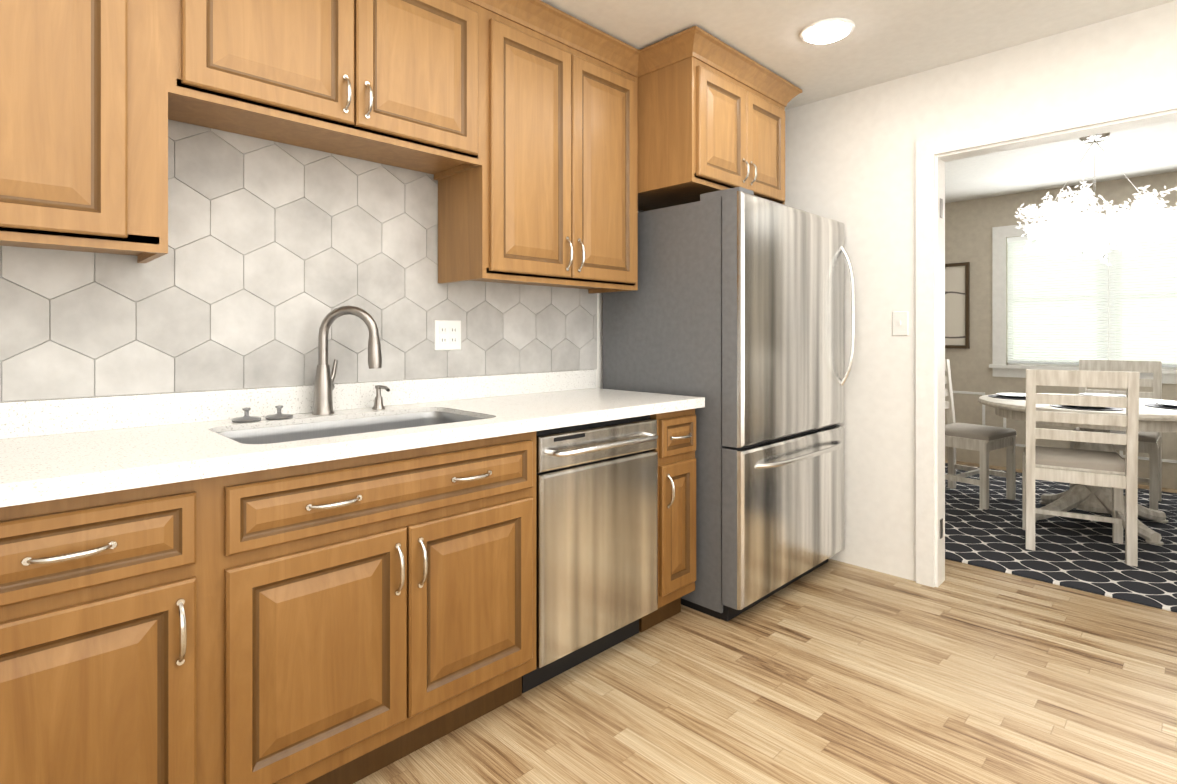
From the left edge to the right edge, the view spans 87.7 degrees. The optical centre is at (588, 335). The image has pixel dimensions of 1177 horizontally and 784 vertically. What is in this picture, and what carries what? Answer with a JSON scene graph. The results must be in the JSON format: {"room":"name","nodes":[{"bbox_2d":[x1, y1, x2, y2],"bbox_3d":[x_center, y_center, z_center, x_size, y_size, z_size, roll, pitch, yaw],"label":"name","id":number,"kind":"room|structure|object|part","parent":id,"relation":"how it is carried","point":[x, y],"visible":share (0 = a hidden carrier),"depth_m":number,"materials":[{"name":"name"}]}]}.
{"room":"kitchen","nodes":[
{"label":"kitchen","id":0,"kind":"room"},
{"bbox_2d":[5,209,643,401],"bbox_3d":[-0.955,-0.038,2.142,4.720,2.440,0.150,0,0,-45],"label":"wall","id":1,"kind":"structure","parent":0,"point":[599,376],"depth_m":3.03,"materials":[{"name":"white paint"}]},
{"bbox_2d":[0,0,231,262],"bbox_3d":[-1.343,-0.725,1.203,0.949,1.043,0.616,0,0,-45],"label":"upper cabinet","id":2,"kind":"object","parent":1,"relation":"attached to","point":[90,90],"depth_m":1.41,"materials":[{"name":"brown wood"}]},
{"bbox_2d":[0,369,595,436],"bbox_3d":[-0.933,0.212,2.041,2.710,0.089,0.020,0,0,-45],"label":"backsplash","id":3,"kind":"structure","parent":1,"relation":"attached to","point":[71,415],"depth_m":1.86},
{"bbox_2d":[0,119,596,401],"bbox_3d":[-0.931,-0.231,2.057,2.735,0.794,0.002,0,0,-45],"label":"tile backsplash","id":4,"kind":"structure","parent":1,"relation":"attached to","point":[106,312],"depth_m":1.96,"materials":[{"name":"grey tile"}]},
{"bbox_2d":[434,320,460,349],"bbox_3d":[-0.555,-0.001,2.421,0.118,0.118,0.009,0,0,-45],"label":"electrical outlet plate","id":5,"kind":"object","parent":4,"relation":"attached to","point":[447,334],"visible":1,"depth_m":2.42,"materials":[{"name":"white plastic"}]},
{"bbox_2d":[232,0,555,282],"bbox_3d":[-0.694,-0.725,1.845,0.992,1.043,0.616,0,0,-45],"label":"upper cabinet","id":6,"kind":"object","parent":1,"relation":"attached to","point":[545,144],"depth_m":2.06,"materials":[{"name":"brown wood"}]},
{"bbox_2d":[508,9,707,293],"bbox_3d":[-0.070,-0.725,2.462,0.922,1.043,0.616,0,0,-45],"label":"upper cabinet","id":7,"kind":"object","parent":1,"relation":"attached to","point":[632,123],"depth_m":2.58,"materials":[{"name":"brown wood"}]},
{"bbox_2d":[708,36,791,204],"bbox_3d":[0.497,-0.725,3.023,0.835,1.043,0.616,0,0,-45],"label":"upper cabinet","id":8,"kind":"object","parent":1,"relation":"attached to","point":[747,104],"depth_m":2.80,"materials":[{"name":"brown wood"}]},
{"bbox_2d":[353,460,1176,783],"bbox_3d":[1.566,1.212,2.245,8.450,0.060,4.450,0,0,-45],"label":"floor","id":9,"kind":"structure","parent":0,"point":[835,672],"depth_m":1.99,"materials":[{"name":"laminate"}]},
{"bbox_2d":[0,477,231,783],"bbox_3d":[-1.175,0.740,1.367,0.478,0.884,0.618,0,0,-45],"label":"base cabinet","id":10,"kind":"object","parent":9,"relation":"on","point":[116,608],"depth_m":1.19,"materials":[{"name":"brown wood"}]},
{"bbox_2d":[0,389,703,508],"bbox_3d":[-0.707,0.277,1.813,2.710,0.040,0.643,0,0,-45],"label":"countertop","id":11,"kind":"structure","parent":10,"relation":"on","point":[47,467],"depth_m":1.51,"materials":[{"name":"white stone"}]},
{"bbox_2d":[308,305,391,412],"bbox_3d":[-0.768,0.080,2.029,0.246,0.355,0.199,0,0,-45],"label":"faucet","id":12,"kind":"object","parent":11,"relation":"on","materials":[{"name":"silver metal"}]},
{"bbox_2d":[228,409,507,540],"bbox_3d":[-0.670,0.371,1.823,0.734,0.196,0.404,0,0,-45],"label":"sink","id":13,"kind":"object","parent":11,"relation":"in","point":[275,501],"depth_m":1.58,"materials":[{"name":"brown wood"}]},
{"bbox_2d":[522,415,658,692],"bbox_3d":[-0.132,0.741,2.354,0.595,0.881,0.648,0,0,-45],"label":"dishwasher","id":14,"kind":"object","parent":9,"relation":"on","point":[596,538],"visible":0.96,"depth_m":2.12,"materials":[{"name":"silver metal"}]},
{"bbox_3d":[0.076,0.382,2.143,0.514,0.020,0.056,0,0,-45],"label":"handle","id":15,"kind":"part","parent":14,"relation":"part of","materials":[{"name":"silver metal"}]},
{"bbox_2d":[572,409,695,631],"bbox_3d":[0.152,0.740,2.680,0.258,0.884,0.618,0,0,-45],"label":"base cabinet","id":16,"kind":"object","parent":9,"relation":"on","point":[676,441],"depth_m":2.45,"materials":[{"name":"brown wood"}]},
{"bbox_2d":[603,187,854,620],"bbox_3d":[0.719,0.290,3.051,0.990,1.783,0.852,0,0,-45],"label":"refrigerator","id":17,"kind":"object","parent":9,"relation":"on","point":[731,309],"visible":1,"depth_m":2.65,"materials":[{"name":"silver metal"}]},
{"bbox_2d":[945,463,1176,612],"bbox_3d":[3.187,1.176,3.827,2.680,0.012,2.440,0,0,-45],"label":"rug","id":18,"kind":"object","parent":9,"relation":"on","point":[1082,554],"visible":0.42,"depth_m":3.39,"materials":[{"name":"black fabric"}]},
{"bbox_2d":[945,359,1016,509],"bbox_3d":[2.719,0.676,4.433,0.460,0.985,0.500,0,0,-35],"label":"dining chair","id":19,"kind":"object","parent":18,"relation":"on","point":[984,440],"visible":0.62,"depth_m":4.32,"materials":[{"name":"white wood"}]},
{"bbox_2d":[945,423,1015,440],"bbox_3d":[2.746,0.680,4.394,0.503,0.053,0.473,0,0,-45],"label":"cushion","id":20,"kind":"object","parent":19,"relation":"on","point":[953,431],"depth_m":4.26,"materials":[{"name":"fabric"}]},
{"bbox_2d":[978,393,1176,545],"bbox_3d":[3.180,0.784,3.848,1.236,0.770,1.236,0,0,-45],"label":"dining table","id":21,"kind":"object","parent":18,"relation":"on","point":[1157,415],"visible":0.65,"depth_m":3.76,"materials":[{"name":"white wood"}]},
{"bbox_2d":[1022,369,1139,566],"bbox_3d":[2.693,0.676,3.389,0.460,0.985,0.500,0,0,33],"label":"dining chair","id":22,"kind":"object","parent":18,"relation":"on","point":[1120,475],"visible":1,"depth_m":3.23,"materials":[{"name":"white wood"}]},
{"bbox_2d":[1024,446,1124,471],"bbox_3d":[2.719,0.680,3.428,0.486,0.053,0.514,0,0,-45],"label":"cushion","id":23,"kind":"object","parent":22,"relation":"on","point":[1080,460],"depth_m":3.31,"materials":[{"name":"fabric"}]},
{"bbox_2d":[1070,359,1161,509],"bbox_3d":[3.756,0.676,4.361,0.500,0.985,0.460,0,0,-45],"label":"dining chair","id":24,"kind":"object","parent":18,"relation":"on","point":[1150,443],"visible":0.44,"depth_m":4.34,"materials":[{"name":"white wood"}]},
{"bbox_2d":[1073,427,1158,442],"bbox_3d":[3.722,0.680,4.328,0.403,0.053,0.440,0,0,-45],"label":"cushion","id":25,"kind":"object","parent":24,"relation":"on","point":[1143,437],"depth_m":4.09,"materials":[{"name":"fabric"}]},
{"bbox_2d":[541,0,1176,202],"bbox_3d":[1.477,-1.288,2.157,8.200,0.060,4.450,0,0,-45],"label":"ceiling","id":26,"kind":"structure","parent":0,"point":[886,41],"depth_m":2.61,"materials":[{"name":"paint"}]},
{"bbox_2d":[799,17,854,43],"bbox_3d":[0.984,-1.248,2.529,0.176,0.018,0.176,0,0,-45],"label":"recessed light","id":27,"kind":"object","parent":26,"relation":"in","point":[825,33],"visible":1,"depth_m":2.51,"materials":[{"name":"white"}]},
{"bbox_2d":[1015,132,1176,266],"bbox_3d":[3.212,-0.851,3.845,0.803,0.814,0.878,0,0,-45],"label":"chandelier","id":28,"kind":"object","parent":26,"relation":"hanging from","point":[1068,222],"visible":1,"depth_m":3.75,"materials":[{"name":"silver metal"}]},
{"bbox_3d":[3.180,-0.943,3.848,0.156,0.630,0.523,0,0,-45],"label":"rod","id":29,"kind":"part","parent":28,"relation":"part of","materials":[{"name":"silver metal"}]},
{"bbox_2d":[785,0,1176,580],"bbox_3d":[1.957,-0.038,2.632,0.110,2.440,4.450,0,0,-45],"label":"wall","id":30,"kind":"structure","parent":0,"point":[850,160],"depth_m":3.01,"materials":[{"name":"white paint"}]},
{"bbox_2d":[892,311,907,335],"bbox_3d":[1.518,-0.058,2.987,0.014,0.118,0.072,0,0,-45],"label":"switch plate","id":31,"kind":"object","parent":30,"relation":"attached to","point":[899,323],"visible":1,"depth_m":2.99,"materials":[{"name":"white plastic"}]},
{"bbox_2d":[940,198,942,538],"bbox_3d":[1.674,0.157,2.907,0.035,1.610,0.003,0,0,-45],"label":"door jamb hinges","id":32,"kind":"object","parent":30,"relation":"attached to","point":[941,216],"visible":1,"depth_m":2.90,"materials":[{"name":"silver metal"}]},
{"bbox_2d":[916,87,1176,586],"bbox_3d":[2.209,0.128,2.377,0.146,2.108,1.689,0,0,-45],"label":"door frame","id":33,"kind":"structure","parent":30,"relation":"attached to","point":[934,155],"depth_m":2.88,"materials":[{"name":"white wood"}]},
{"bbox_2d":[945,172,1176,488],"bbox_3d":[4.339,-0.038,4.987,0.150,2.440,4.150,0,0,-45],"label":"wall","id":34,"kind":"structure","parent":0,"point":[969,224],"depth_m":5.57,"materials":[{"name":"beige paint"}]},
{"bbox_2d":[945,262,969,348],"bbox_3d":[3.315,-0.278,5.895,0.030,0.800,0.610,0,0,-45],"label":"framed artwork","id":35,"kind":"object","parent":34,"relation":"attached to","point":[957,305],"visible":0.4,"depth_m":5.75,"materials":[{"name":"brown paper"}]},
{"bbox_2d":[953,391,984,424],"bbox_3d":[3.488,0.752,5.735,0.008,0.460,0.390,0,0,-45],"label":"trim","id":36,"kind":"structure","parent":34,"relation":"attached to","point":[962,392],"depth_m":5.61,"materials":[{"name":"white wood"}]},
{"bbox_2d":[1003,417,1043,446],"bbox_3d":[3.959,0.752,5.259,0.008,0.460,0.670,0,0,-45],"label":"trim","id":37,"kind":"structure","parent":34,"relation":"attached to","point":[1024,445],"depth_m":5.48,"materials":[{"name":"white wood"}]},
{"bbox_2d":[989,208,1176,383],"bbox_3d":[4.329,-0.258,5.069,0.370,1.840,2.020,0,0,-45],"label":"dining room window","id":38,"kind":"structure","parent":34,"relation":"in","point":[1069,311],"depth_m":5.15,"materials":[{"name":"white glass"}]},
{"bbox_2d":[1119,450,1176,462],"bbox_3d":[4.515,0.752,4.697,0.008,0.460,0.670,0,0,-45],"label":"trim","id":39,"kind":"structure","parent":34,"relation":"attached to","point":[1120,452],"depth_m":4.82,"materials":[{"name":"white wood"}]}
]}

